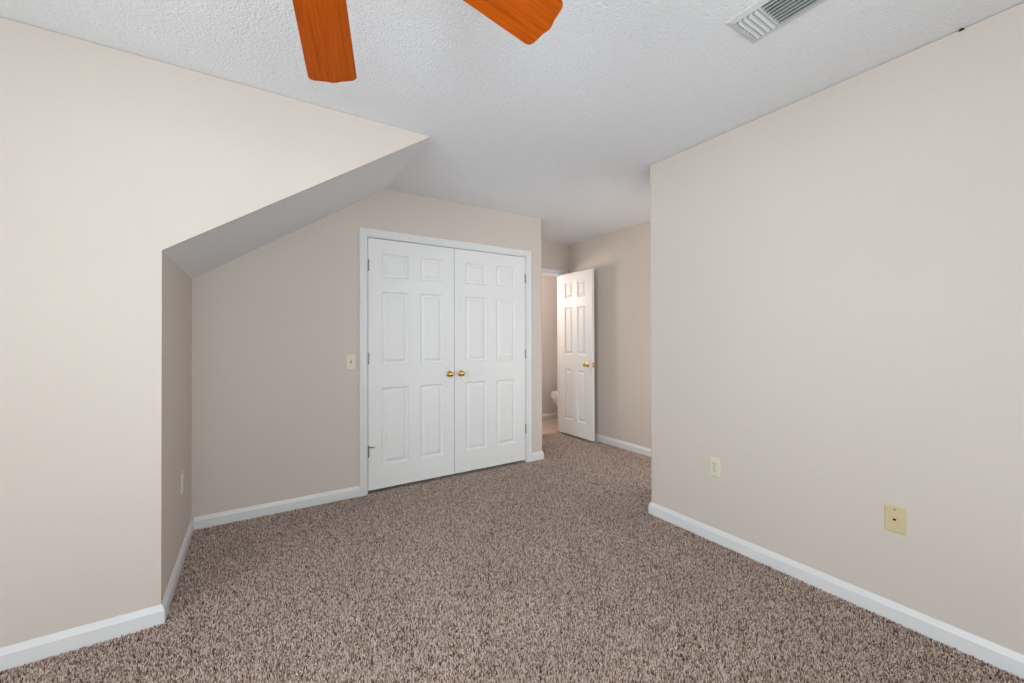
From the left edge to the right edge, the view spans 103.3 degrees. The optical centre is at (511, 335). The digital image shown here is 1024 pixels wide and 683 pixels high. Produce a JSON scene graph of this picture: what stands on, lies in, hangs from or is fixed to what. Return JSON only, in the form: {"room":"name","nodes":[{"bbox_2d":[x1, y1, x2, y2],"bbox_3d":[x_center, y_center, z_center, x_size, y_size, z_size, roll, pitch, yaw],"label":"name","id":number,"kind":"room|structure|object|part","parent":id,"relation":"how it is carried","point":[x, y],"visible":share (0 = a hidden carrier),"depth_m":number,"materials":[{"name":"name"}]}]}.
{"room":"empty bedroom","nodes":[
{"label":"empty bedroom","id":0,"kind":"room"},
{"bbox_2d":[162,251,191,599],"bbox_3d":[-2.083,0.029,2.526,0.120,2.440,1.866,0,0,-33],"label":"wall","id":1,"kind":"structure","parent":0,"point":[176,284],"depth_m":2.05,"materials":[{"name":"paint"}]},
{"bbox_2d":[181,470,183,493],"bbox_3d":[-1.841,0.820,2.265,0.008,0.114,0.070,0,0,-33],"label":"outlet","id":2,"kind":"object","parent":1,"relation":"attached to","point":[182,473],"visible":1,"depth_m":2.24,"materials":[{"name":"beige plastic"}]},
{"bbox_2d":[0,17,429,647],"bbox_3d":[-1.843,0.028,1.629,3.143,2.450,0.120,0,0,-33],"label":"wall","id":3,"kind":"structure","parent":0,"point":[111,159],"depth_m":1.65,"materials":[{"name":"paint"}]},
{"bbox_2d":[0,486,359,670],"bbox_3d":[-2.155,1.209,1.940,2.952,0.085,1.023,0,0,-33],"label":"baseboard","id":4,"kind":"structure","parent":3,"relation":"attached to","point":[37,649],"depth_m":1.71,"materials":[{"name":"paint"}]},
{"bbox_2d":[163,138,428,278],"bbox_3d":[-1.280,-0.781,2.528,1.235,0.825,0.996,0,0,-33],"label":"ceiling","id":5,"kind":"structure","parent":0,"point":[196,256],"depth_m":2.40,"materials":[{"name":"beige paint"}]},
{"bbox_2d":[191,189,541,520],"bbox_3d":[-0.912,0.031,3.413,2.808,2.440,0.110,0,0,-33],"label":"wall","id":6,"kind":"structure","parent":0,"point":[275,399],"depth_m":2.93,"materials":[{"name":"paint"}]},
{"bbox_2d":[346,355,355,369],"bbox_3d":[-1.242,0.206,3.123,0.070,0.114,0.021,0,0,-33],"label":"light switch","id":7,"kind":"object","parent":6,"relation":"attached to","point":[350,359],"visible":1,"depth_m":3.13,"materials":[{"name":"beige plastic"}]},
{"bbox_2d":[367,238,453,490],"bbox_3d":[-0.823,0.225,3.392,0.747,2.004,0.092,0,0,-33],"label":"door","id":8,"kind":"structure","parent":6,"relation":"in","point":[411,285],"depth_m":3.39,"materials":[{"name":"paint"}]},
{"bbox_3d":[-0.538,0.338,3.552,0.056,0.056,0.057,0,0,-33],"label":"knob","id":9,"kind":"part","parent":8,"relation":"part of","materials":[{"name":"gold metal"}]},
{"bbox_2d":[359,227,531,495],"bbox_3d":[-0.528,0.206,3.646,1.640,2.102,0.127,0,0,-33],"label":"door frame","id":10,"kind":"structure","parent":6,"relation":"attached to","point":[364,233],"depth_m":3.25,"materials":[{"name":"paint"}]},
{"bbox_2d":[454,249,525,473],"bbox_3d":[-0.181,0.226,3.801,0.768,2.004,0.092,0,0,-33],"label":"door","id":11,"kind":"structure","parent":6,"relation":"in","point":[490,351],"depth_m":3.79,"materials":[{"name":"paint"}]},
{"bbox_3d":[-0.445,0.338,3.611,0.056,0.056,0.057,0,0,-33],"label":"knob","id":12,"kind":"part","parent":11,"relation":"part of","materials":[{"name":"gold metal"}]},
{"bbox_2d":[0,0,1023,244],"bbox_3d":[-0.246,-1.247,2.277,6.770,0.100,5.828,0,0,-33],"label":"ceiling","id":13,"kind":"structure","parent":0,"point":[565,129],"depth_m":1.81,"materials":[{"name":"white paint"}]},
{"bbox_2d":[292,0,562,82],"bbox_3d":[-0.388,-1.032,0.800,1.210,0.348,1.243,0,0,-33],"label":"ceiling fan","id":14,"kind":"object","parent":13,"relation":"hanging from","point":[323,25],"visible":1,"depth_m":1.15,"materials":[{"name":"brown wood"}]},
{"bbox_3d":[-0.545,-0.891,1.177,0.153,0.006,0.444,-11,-2,-18],"label":"blade","id":15,"kind":"part","parent":14,"relation":"part of","materials":[{"name":"brown wood"}]},
{"bbox_3d":[-0.072,-0.894,1.019,0.444,0.006,0.153,7,-15,-35],"label":"blade","id":16,"kind":"part","parent":14,"relation":"part of","materials":[{"name":"brown wood"}]},
{"bbox_2d":[726,0,826,43],"bbox_3d":[1.015,-1.198,1.443,0.203,0.016,0.400,0,0,-33],"label":"ceiling vent","id":17,"kind":"object","parent":13,"relation":"in","point":[762,18],"visible":1,"depth_m":1.52,"materials":[{"name":"metal"}]},
{"bbox_2d":[2,419,1022,682],"bbox_3d":[-0.239,1.295,2.262,6.770,0.096,5.828,0,0,-33],"label":"floor","id":18,"kind":"structure","parent":0,"point":[401,486],"depth_m":1.73,"materials":[{"name":"brown carpet"}]},
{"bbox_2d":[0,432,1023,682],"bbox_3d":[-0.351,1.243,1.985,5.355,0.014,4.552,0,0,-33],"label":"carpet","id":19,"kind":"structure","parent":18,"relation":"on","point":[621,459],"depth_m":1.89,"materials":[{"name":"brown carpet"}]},
{"bbox_2d":[551,390,557,406],"bbox_3d":[0.876,0.861,5.888,0.722,0.808,0.460,0,0,-33],"label":"toilet","id":20,"kind":"object","parent":18,"relation":"on","point":[554,394],"visible":0.15,"depth_m":5.70,"materials":[{"name":"ceramic"}]},
{"bbox_2d":[541,275,557,413],"bbox_3d":[0.214,0.093,5.944,2.050,2.540,0.120,0,0,-33],"label":"wall","id":21,"kind":"structure","parent":0,"point":[548,283],"depth_m":6.09,"materials":[{"name":"paint"}]},
{"bbox_2d":[542,413,557,420],"bbox_3d":[0.245,1.221,5.875,1.830,0.098,0.014,0,0,-33],"label":"baseboard","id":22,"kind":"structure","parent":21,"relation":"attached to","point":[551,416],"depth_m":6.08,"materials":[{"name":"paint"}]},
{"bbox_2d":[541,241,567,273],"bbox_3d":[-0.899,0.036,4.316,3.799,2.440,0.120,0,0,-33],"label":"wall","id":23,"kind":"structure","parent":0,"point":[553,255],"depth_m":5.17,"materials":[{"name":"paint"}]},
{"bbox_2d":[541,268,566,432],"bbox_3d":[0.336,0.211,5.091,0.838,2.106,0.137,0,0,-33],"label":"door frame","id":24,"kind":"structure","parent":23,"relation":"attached to","point":[548,272],"depth_m":5.32,"materials":[{"name":"paint"}]},
{"bbox_2d":[559,269,594,440],"bbox_3d":[0.786,0.225,4.962,0.154,2.004,0.612,0,0,-33],"label":"door","id":25,"kind":"structure","parent":23,"relation":"in","point":[576,289],"depth_m":4.92,"materials":[{"name":"paint"}]},
{"bbox_2d":[568,221,650,448],"bbox_3d":[1.374,0.031,4.394,0.120,2.440,2.430,0,0,-33],"label":"wall","id":26,"kind":"structure","parent":0,"point":[620,260],"depth_m":4.51,"materials":[{"name":"paint"}]},
{"bbox_2d":[595,433,650,456],"bbox_3d":[1.325,1.214,4.345,0.014,0.085,2.174,0,0,-33],"label":"baseboard","id":27,"kind":"structure","parent":26,"relation":"attached to","point":[638,449],"depth_m":4.47,"materials":[{"name":"paint"}]},
{"bbox_2d":[650,2,1023,654],"bbox_3d":[1.760,0.020,1.716,0.120,2.448,2.743,0,0,-33],"label":"wall","id":28,"kind":"structure","parent":0,"point":[837,271],"depth_m":1.84,"materials":[{"name":"paint"}]},
{"bbox_2d":[709,456,720,477],"bbox_3d":[1.221,0.792,2.439,0.008,0.114,0.070,0,0,-33],"label":"outlet","id":29,"kind":"object","parent":28,"relation":"attached to","point":[714,463],"visible":1,"depth_m":2.44,"materials":[{"name":"beige plastic"}]},
{"bbox_2d":[648,502,1023,679],"bbox_3d":[1.735,1.198,1.771,0.168,0.085,2.637,0,0,-33],"label":"baseboard","id":30,"kind":"structure","parent":28,"relation":"attached to","point":[1003,658],"depth_m":1.83,"materials":[{"name":"paint"}]},
{"bbox_2d":[884,503,905,535],"bbox_3d":[1.658,0.796,1.754,0.008,0.114,0.070,0,0,-33],"label":"jack plate","id":31,"kind":"object","parent":28,"relation":"attached to","point":[894,516],"visible":1,"depth_m":1.75,"materials":[{"name":"beige plastic"}]},
{"bbox_3d":[0.024,0.035,4.454,0.110,2.440,0.640,0,0,-33],"label":"wall","id":32,"kind":"structure","parent":0,"visible":0},
{"bbox_2d":[532,451,543,460],"bbox_3d":[0.053,1.218,4.389,0.157,0.085,0.764,0,0,-33],"label":"baseboard","id":33,"kind":"structure","parent":32,"relation":"attached to","point":[536,456],"depth_m":4.07,"materials":[{"name":"paint"}]}
]}

